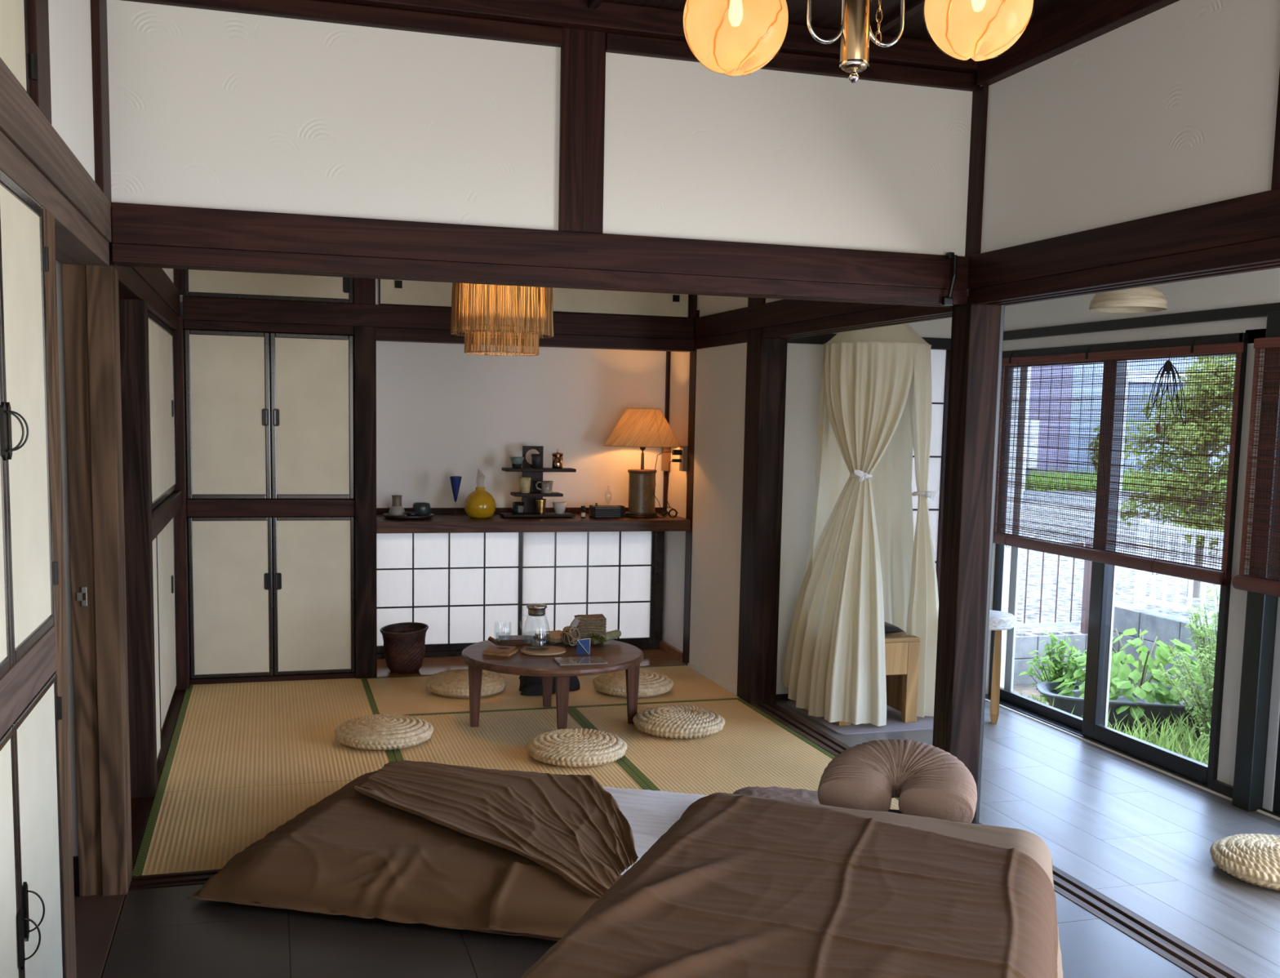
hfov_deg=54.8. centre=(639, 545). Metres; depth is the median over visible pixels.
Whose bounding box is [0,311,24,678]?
door
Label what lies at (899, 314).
wooden beam
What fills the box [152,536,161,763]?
door
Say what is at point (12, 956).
door
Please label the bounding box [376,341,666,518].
wall
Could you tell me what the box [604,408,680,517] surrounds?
table lamp
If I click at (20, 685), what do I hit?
wooden beam
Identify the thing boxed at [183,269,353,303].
door
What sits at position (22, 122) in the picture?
wooden beam
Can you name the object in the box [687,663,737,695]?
baseboard
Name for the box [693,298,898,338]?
wooden beam
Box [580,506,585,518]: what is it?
dropper bottle
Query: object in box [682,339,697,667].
wooden post
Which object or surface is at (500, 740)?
mat
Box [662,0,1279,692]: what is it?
wall
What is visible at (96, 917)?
threshold
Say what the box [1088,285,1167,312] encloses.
pendant
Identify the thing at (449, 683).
floor cushion
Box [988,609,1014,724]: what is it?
stool
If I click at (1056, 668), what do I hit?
shrub
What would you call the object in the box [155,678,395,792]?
mat
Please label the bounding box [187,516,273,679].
door
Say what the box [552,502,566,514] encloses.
cup
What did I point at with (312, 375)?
door
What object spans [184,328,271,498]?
door
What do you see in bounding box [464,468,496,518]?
vase
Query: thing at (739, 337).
wooden beam
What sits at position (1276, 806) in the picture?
window
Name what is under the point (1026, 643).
wall
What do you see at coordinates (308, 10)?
wooden beam
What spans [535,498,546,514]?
tumbler
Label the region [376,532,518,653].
window
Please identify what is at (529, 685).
bag
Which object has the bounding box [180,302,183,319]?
wall
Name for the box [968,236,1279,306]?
wooden beam
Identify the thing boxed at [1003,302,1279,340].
trim
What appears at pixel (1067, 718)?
window
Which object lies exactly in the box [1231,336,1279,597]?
bamboo blind
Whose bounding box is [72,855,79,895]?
baseboard
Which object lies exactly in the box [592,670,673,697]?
floor cushion
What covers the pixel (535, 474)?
display stand
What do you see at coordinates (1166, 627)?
wall
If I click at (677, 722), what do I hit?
floor cushion
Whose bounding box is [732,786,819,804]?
pillow
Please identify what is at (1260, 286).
wall
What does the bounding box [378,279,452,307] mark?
door
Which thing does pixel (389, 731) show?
floor cushion
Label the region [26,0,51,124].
wooden post
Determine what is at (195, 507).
wooden beam
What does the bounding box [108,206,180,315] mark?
wooden beam
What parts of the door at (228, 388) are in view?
frame rail, frame rail, frame rail, finger pull, frame rail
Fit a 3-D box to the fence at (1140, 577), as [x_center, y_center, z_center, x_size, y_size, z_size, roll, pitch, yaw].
[4.074,0.336,6.870,0.050,0.640,3.880,-1,6,-17]
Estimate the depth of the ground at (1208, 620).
9.23 m
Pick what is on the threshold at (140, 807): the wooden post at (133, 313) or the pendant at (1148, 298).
the wooden post at (133, 313)
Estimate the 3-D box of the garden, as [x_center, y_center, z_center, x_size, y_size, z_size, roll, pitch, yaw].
[20.637,1.589,7.144,36.400,0.150,13.450,-1,6,-17]
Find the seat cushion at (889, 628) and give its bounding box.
[884,621,904,633]
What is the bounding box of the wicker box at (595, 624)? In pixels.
[573,613,606,644]
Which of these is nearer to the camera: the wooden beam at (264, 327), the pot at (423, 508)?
the wooden beam at (264, 327)
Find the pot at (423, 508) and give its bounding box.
[412,502,430,515]
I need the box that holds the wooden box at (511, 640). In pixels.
[497,635,532,645]
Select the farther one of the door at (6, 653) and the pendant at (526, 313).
the pendant at (526, 313)
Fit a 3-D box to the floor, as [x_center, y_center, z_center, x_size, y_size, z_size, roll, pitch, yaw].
[0.073,1.307,3.029,5.350,0.451,8.850,-1,6,-17]
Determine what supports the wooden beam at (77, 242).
attached to the wall
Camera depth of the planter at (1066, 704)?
7.38 m
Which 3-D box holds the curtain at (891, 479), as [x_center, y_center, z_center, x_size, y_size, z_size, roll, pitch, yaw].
[1.036,-0.108,5.948,0.592,1.679,0.265,-1,6,-17]
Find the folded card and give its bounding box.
[576,638,590,654]
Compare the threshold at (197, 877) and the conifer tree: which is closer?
the threshold at (197, 877)
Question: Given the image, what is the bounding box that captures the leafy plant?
[1050,627,1206,720]
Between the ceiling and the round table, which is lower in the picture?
the round table
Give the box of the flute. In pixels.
[449,475,462,517]
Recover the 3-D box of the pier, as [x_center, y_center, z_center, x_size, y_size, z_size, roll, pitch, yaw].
[2.315,0.082,4.596,0.130,1.750,0.190,-1,6,-17]
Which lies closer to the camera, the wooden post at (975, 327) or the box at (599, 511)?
the wooden post at (975, 327)
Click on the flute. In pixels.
(455, 481)
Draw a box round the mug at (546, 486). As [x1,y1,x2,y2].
[535,480,553,493]
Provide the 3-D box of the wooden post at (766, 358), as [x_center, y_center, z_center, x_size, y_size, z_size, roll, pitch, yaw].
[0.594,-0.122,6.040,0.134,1.846,0.188,-1,6,-17]
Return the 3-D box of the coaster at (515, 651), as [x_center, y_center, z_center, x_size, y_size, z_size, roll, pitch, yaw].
[-0.618,0.473,5.480,0.125,0.011,0.125,3,6,15]
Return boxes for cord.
[635,460,678,518]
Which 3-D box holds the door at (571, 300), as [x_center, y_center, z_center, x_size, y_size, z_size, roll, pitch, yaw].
[-0.127,-1.511,6.632,0.835,0.545,0.027,-1,6,-17]
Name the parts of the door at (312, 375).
frame rail, finger pull, frame rail, frame rail, frame rail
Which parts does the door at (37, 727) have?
frame rail, pull plate, frame rail, frame rail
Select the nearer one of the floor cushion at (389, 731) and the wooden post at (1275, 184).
the wooden post at (1275, 184)
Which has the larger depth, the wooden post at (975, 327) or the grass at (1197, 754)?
the grass at (1197, 754)
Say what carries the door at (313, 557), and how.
on the threshold at (339, 675)
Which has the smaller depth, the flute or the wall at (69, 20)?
the wall at (69, 20)
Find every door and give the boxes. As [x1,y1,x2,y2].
[0,0,38,96]
[0,169,57,665]
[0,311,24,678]
[0,724,40,977]
[12,671,66,977]
[147,311,176,510]
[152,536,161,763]
[157,517,177,731]
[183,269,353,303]
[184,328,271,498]
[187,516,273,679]
[270,332,354,498]
[272,515,355,675]
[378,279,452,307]
[552,287,689,318]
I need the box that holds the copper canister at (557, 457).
[551,449,563,468]
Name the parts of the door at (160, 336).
frame rail, frame rail, frame rail, finger pull, frame rail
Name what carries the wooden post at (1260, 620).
on the floor
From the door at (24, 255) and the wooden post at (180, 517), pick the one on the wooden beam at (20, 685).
the door at (24, 255)
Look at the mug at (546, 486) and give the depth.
6.83 m
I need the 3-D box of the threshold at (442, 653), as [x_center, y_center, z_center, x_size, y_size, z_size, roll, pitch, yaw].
[-0.699,0.612,7.202,1.720,0.030,0.052,-1,6,-17]
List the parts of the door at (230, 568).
frame rail, frame rail, frame rail, finger pull, frame rail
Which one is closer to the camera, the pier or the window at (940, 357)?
the pier
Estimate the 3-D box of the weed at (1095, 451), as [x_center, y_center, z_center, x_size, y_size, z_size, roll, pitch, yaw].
[11.151,-2.194,29.667,0.842,1.651,0.773,-1,6,-17]
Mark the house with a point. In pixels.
(1030, 366)
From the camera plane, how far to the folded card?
5.49 m
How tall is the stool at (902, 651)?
0.396 m
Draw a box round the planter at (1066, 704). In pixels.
[1036,680,1210,737]
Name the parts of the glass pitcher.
lid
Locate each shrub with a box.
[1018,631,1086,702]
[1154,585,1219,740]
[1199,715,1211,740]
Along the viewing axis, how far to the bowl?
6.77 m
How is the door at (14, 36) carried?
in the wall at (69, 20)
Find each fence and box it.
[1016,542,1093,633]
[1133,518,1223,618]
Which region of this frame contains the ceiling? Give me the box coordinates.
[587,0,1067,40]
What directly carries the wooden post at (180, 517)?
on the threshold at (140, 807)
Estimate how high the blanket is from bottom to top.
0.149 m
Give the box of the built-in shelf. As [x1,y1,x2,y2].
[376,513,690,533]
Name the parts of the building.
siding panel, siding panel, siding panel, siding panel, siding panel, siding panel, siding panel, siding panel, siding panel, siding panel, siding panel, siding panel, siding panel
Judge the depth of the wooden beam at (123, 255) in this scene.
3.69 m
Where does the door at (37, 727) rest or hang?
on the threshold
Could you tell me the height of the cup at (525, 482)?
0.086 m
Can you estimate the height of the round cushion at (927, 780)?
0.195 m
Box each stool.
[835,631,919,725]
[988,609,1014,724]
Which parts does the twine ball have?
cloth strip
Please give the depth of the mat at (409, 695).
6.11 m
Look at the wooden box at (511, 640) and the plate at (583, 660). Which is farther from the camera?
the wooden box at (511, 640)
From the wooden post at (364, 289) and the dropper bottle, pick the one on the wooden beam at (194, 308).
the wooden post at (364, 289)
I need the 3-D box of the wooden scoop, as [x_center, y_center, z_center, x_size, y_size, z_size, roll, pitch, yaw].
[-0.662,0.437,5.637,0.067,0.041,0.022,4,7,24]
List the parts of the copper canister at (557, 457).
lid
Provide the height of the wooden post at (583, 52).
0.608 m
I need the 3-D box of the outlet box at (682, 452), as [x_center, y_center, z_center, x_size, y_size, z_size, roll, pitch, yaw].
[0.226,-0.487,6.934,0.091,0.140,0.060,-1,6,-17]
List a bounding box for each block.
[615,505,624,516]
[1055,686,1081,696]
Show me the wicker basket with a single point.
(404, 643)
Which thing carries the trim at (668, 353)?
attached to the wall at (443, 411)
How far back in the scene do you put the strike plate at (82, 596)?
3.43 m
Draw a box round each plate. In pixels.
[76,586,87,606]
[552,656,607,666]
[661,447,671,471]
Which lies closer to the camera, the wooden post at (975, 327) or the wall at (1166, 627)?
the wooden post at (975, 327)
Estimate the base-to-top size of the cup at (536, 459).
0.078 m
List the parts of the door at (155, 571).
frame rail, frame rail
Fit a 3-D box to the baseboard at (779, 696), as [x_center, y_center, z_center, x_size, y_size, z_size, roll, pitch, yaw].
[0.755,0.767,6.153,0.240,0.060,0.017,-1,6,-17]
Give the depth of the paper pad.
5.77 m
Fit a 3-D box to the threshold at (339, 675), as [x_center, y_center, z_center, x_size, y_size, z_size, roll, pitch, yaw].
[-1.883,0.695,6.362,0.812,0.055,0.072,-1,6,-17]
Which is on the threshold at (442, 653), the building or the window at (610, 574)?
the window at (610, 574)
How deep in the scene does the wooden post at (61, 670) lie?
2.49 m
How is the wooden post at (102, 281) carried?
on the floor
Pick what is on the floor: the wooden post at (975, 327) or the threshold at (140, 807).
the threshold at (140, 807)
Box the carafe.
[388,494,404,515]
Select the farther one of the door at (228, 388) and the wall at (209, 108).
the door at (228, 388)
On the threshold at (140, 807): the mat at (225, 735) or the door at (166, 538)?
the door at (166, 538)
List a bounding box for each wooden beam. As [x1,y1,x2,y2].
[0,57,111,242]
[0,130,109,266]
[0,625,56,738]
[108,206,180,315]
[109,248,178,330]
[111,202,968,289]
[112,243,968,307]
[123,0,562,47]
[151,490,182,540]
[182,296,694,339]
[183,319,354,335]
[186,498,355,516]
[319,0,977,74]
[376,327,694,351]
[605,32,980,91]
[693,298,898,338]
[694,309,699,339]
[695,330,746,349]
[762,296,968,339]
[967,188,1279,288]
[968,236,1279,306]
[977,0,1179,85]
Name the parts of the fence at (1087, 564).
rail, rail, post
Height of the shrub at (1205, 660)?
1.021 m
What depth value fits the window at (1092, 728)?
5.22 m
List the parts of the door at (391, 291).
frame rail, finger pull, frame rail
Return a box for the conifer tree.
[1120,355,1236,598]
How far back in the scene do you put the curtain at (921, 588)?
5.70 m
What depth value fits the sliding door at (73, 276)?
3.42 m
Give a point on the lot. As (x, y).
(1125, 579)
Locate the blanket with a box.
[354,760,638,899]
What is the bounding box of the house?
[1023,366,1031,489]
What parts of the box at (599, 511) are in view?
lid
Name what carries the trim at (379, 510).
attached to the wall at (443, 411)
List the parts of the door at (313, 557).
frame rail, finger pull, frame rail, frame rail, frame rail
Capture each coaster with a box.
[482,648,518,656]
[484,645,515,653]
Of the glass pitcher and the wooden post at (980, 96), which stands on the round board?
the glass pitcher
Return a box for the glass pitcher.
[520,603,551,651]
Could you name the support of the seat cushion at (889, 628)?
on the stool at (902, 651)
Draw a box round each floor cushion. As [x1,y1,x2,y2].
[334,713,433,751]
[425,668,507,697]
[526,728,626,767]
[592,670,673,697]
[632,705,724,739]
[1209,833,1279,890]
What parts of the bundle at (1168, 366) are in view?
acorn pull, pull cord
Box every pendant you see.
[450,282,553,355]
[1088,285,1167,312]
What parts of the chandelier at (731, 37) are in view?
glass globe, arm, arm, glass globe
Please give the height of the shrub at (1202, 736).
0.552 m
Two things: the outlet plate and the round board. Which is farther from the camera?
the outlet plate
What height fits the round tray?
0.022 m
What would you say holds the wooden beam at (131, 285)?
attached to the wall
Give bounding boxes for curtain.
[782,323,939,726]
[805,346,914,632]
[902,343,938,717]
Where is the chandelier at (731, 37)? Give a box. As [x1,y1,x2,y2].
[683,0,1034,83]
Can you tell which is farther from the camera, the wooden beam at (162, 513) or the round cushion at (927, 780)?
the wooden beam at (162, 513)
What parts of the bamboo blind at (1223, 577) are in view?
lift cord, head rail, lift cord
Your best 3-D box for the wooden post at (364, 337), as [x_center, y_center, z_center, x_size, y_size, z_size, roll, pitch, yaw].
[-1.430,-0.202,6.420,0.108,1.843,0.152,-1,6,-17]
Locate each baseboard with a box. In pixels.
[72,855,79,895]
[659,640,682,662]
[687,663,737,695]
[776,693,790,700]
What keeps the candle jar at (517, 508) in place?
on the display stand
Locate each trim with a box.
[376,506,666,514]
[662,351,671,507]
[787,333,951,349]
[975,305,1004,823]
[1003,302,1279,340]
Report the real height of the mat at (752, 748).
0.031 m
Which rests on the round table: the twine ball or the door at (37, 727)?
the twine ball
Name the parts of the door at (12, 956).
frame rail, paper panel, frame rail, pull plate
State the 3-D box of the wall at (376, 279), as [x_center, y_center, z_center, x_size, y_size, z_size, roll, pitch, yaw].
[-0.970,-1.517,6.407,2.750,0.620,0.040,-1,6,-17]
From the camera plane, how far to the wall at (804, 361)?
6.05 m
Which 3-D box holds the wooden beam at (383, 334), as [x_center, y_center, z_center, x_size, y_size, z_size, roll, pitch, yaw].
[-0.539,-1.095,6.587,1.720,0.064,0.115,-1,6,-17]
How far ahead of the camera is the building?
30.64 m
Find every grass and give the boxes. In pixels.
[1019,683,1210,764]
[1025,467,1226,491]
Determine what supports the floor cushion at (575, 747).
on the mat at (500, 740)
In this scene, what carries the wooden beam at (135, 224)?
attached to the wall at (209, 108)
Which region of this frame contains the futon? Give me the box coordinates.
[188,769,708,941]
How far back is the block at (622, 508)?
6.99 m
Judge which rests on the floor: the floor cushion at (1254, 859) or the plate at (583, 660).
the floor cushion at (1254, 859)
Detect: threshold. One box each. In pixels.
[74,894,125,977]
[128,869,220,890]
[130,689,185,872]
[190,671,355,684]
[377,644,659,658]
[751,702,1245,977]
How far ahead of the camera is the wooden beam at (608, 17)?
3.67 m
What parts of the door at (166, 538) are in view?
frame rail, finger pull, frame rail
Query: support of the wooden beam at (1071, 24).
attached to the wall at (1171, 108)
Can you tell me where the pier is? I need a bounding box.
[1217,328,1266,786]
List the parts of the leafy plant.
stem, stem, stem, stem, stem, stem, stem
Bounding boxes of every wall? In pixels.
[48,0,173,283]
[55,0,972,856]
[179,278,378,304]
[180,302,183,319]
[182,319,351,678]
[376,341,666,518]
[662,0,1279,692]
[776,317,951,693]
[985,267,1279,693]
[1013,631,1088,684]
[1111,603,1217,688]
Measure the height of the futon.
0.146 m
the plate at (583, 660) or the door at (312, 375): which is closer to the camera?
the plate at (583, 660)
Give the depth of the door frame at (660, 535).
7.38 m
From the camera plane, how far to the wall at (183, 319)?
6.28 m
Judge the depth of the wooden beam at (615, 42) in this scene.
3.89 m
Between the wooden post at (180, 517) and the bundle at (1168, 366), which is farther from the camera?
the wooden post at (180, 517)
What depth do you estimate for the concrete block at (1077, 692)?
7.75 m
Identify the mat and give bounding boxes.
[132,780,351,876]
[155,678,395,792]
[366,664,742,715]
[392,707,651,790]
[569,699,899,809]
[786,701,933,734]
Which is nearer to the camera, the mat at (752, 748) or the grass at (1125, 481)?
the mat at (752, 748)
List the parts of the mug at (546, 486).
handle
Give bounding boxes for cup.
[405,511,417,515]
[519,476,530,493]
[531,453,542,468]
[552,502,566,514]
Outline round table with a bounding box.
[461,635,644,729]
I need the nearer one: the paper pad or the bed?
the bed
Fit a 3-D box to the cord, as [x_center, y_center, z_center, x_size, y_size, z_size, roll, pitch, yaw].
[0.098,-0.313,6.899,0.252,0.326,0.043,-1,6,-22]
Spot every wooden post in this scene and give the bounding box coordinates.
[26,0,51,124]
[41,205,76,977]
[85,264,132,896]
[90,0,111,203]
[119,298,157,798]
[173,268,183,294]
[173,315,190,691]
[353,277,375,304]
[353,325,377,679]
[558,27,606,233]
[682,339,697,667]
[688,294,697,318]
[737,327,787,706]
[747,297,765,306]
[932,302,1000,823]
[964,85,988,256]
[1231,311,1279,811]
[1271,69,1279,190]
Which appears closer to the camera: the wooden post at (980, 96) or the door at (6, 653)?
the door at (6, 653)
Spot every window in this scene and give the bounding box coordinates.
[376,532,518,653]
[517,531,655,644]
[911,348,950,596]
[985,332,1279,820]
[988,360,1129,731]
[1260,577,1279,817]
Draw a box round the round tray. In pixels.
[382,511,434,519]
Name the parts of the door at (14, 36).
paper panel, frame rail, frame rail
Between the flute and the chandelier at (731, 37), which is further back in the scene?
the flute
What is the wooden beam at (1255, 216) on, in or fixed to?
attached to the wall at (1171, 108)
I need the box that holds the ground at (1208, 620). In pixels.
[1193,618,1217,625]
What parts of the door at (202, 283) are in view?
frame rail, frame rail, finger pull, frame rail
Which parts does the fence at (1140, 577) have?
post, rail, rail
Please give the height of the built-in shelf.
0.061 m
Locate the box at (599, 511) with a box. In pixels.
[589,505,620,518]
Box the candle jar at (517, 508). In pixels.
[511,502,524,514]
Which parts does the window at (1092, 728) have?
rail, rail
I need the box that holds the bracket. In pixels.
[941,252,957,306]
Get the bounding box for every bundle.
[587,629,621,644]
[1146,360,1186,433]
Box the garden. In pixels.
[1013,684,1208,763]
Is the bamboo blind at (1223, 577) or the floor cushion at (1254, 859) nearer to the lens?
the floor cushion at (1254, 859)
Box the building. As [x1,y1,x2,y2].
[1026,356,1235,476]
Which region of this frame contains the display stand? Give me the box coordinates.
[498,445,576,517]
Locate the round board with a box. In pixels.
[520,645,565,656]
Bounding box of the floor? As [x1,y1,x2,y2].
[102,648,1279,977]
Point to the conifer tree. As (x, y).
(1196, 588)
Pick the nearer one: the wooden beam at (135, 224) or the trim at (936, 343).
the wooden beam at (135, 224)
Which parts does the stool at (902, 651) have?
leg, panel, seat, leg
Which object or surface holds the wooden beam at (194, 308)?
attached to the wall at (376, 279)
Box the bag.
[519,675,579,695]
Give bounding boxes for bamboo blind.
[992,337,1244,586]
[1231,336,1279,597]
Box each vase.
[449,475,462,502]
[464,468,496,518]
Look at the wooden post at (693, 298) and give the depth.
6.75 m
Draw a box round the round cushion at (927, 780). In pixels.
[817,738,977,823]
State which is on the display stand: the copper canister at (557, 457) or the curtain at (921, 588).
the copper canister at (557, 457)
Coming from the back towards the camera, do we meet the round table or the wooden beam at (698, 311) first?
the wooden beam at (698, 311)
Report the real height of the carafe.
0.112 m
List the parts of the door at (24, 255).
frame rail, pull plate, frame rail, frame rail, frame rail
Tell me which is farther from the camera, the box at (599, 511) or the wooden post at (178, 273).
the box at (599, 511)
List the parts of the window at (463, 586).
paper pane, paper pane, paper pane, rail, paper pane, paper pane, paper pane, paper pane, paper pane, paper pane, paper pane, paper pane, paper pane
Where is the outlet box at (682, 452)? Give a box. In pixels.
[671,445,687,471]
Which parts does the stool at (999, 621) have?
leg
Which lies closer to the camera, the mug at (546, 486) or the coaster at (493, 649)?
the coaster at (493, 649)
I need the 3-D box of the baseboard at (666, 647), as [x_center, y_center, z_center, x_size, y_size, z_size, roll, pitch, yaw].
[0.187,0.617,7.229,0.023,0.050,0.410,-1,6,-17]
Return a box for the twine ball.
[560,616,581,645]
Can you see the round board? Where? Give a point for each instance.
(551, 651)
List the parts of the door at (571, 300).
frame rail, finger pull, frame rail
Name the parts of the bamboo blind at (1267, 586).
head rail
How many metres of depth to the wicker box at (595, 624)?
5.73 m
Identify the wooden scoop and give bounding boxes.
[488,636,501,645]
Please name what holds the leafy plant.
in the planter at (1066, 704)
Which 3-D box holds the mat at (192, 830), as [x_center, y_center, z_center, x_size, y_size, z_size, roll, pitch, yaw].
[-1.209,0.948,4.195,0.878,0.031,0.836,-1,6,-17]
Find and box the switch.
[661,511,668,515]
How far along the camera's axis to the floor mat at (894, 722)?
5.65 m
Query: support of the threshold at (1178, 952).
on the floor
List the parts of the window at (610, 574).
paper pane, paper pane, paper pane, paper pane, paper pane, paper pane, paper pane, paper pane, paper pane, rail, paper pane, paper pane, paper pane, finger pull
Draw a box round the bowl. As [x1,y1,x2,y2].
[509,457,524,468]
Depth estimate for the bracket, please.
4.07 m
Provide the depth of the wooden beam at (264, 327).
6.14 m
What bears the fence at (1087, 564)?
on the wall at (1026, 643)
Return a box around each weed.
[1086,423,1124,477]
[1123,387,1130,462]
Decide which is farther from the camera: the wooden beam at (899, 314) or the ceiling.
the wooden beam at (899, 314)
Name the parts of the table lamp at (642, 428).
plate, rod, cap plate, lamp shade, lamp cord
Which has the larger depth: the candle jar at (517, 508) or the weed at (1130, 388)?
the weed at (1130, 388)
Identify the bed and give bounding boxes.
[520,792,1063,977]
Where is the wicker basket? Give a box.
[379,622,428,673]
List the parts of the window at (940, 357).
paper pane, paper pane, paper pane, paper pane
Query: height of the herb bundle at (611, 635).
0.065 m
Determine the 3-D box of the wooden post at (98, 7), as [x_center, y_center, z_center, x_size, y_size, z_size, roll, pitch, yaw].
[-1.427,-1.195,3.264,0.026,0.543,0.167,-1,6,-17]
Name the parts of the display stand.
post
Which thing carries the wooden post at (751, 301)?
on the wooden beam at (784, 311)
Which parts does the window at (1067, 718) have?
rail, rail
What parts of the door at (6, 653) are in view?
pull plate, paper panel, frame rail, frame rail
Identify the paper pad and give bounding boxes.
[533,630,564,644]

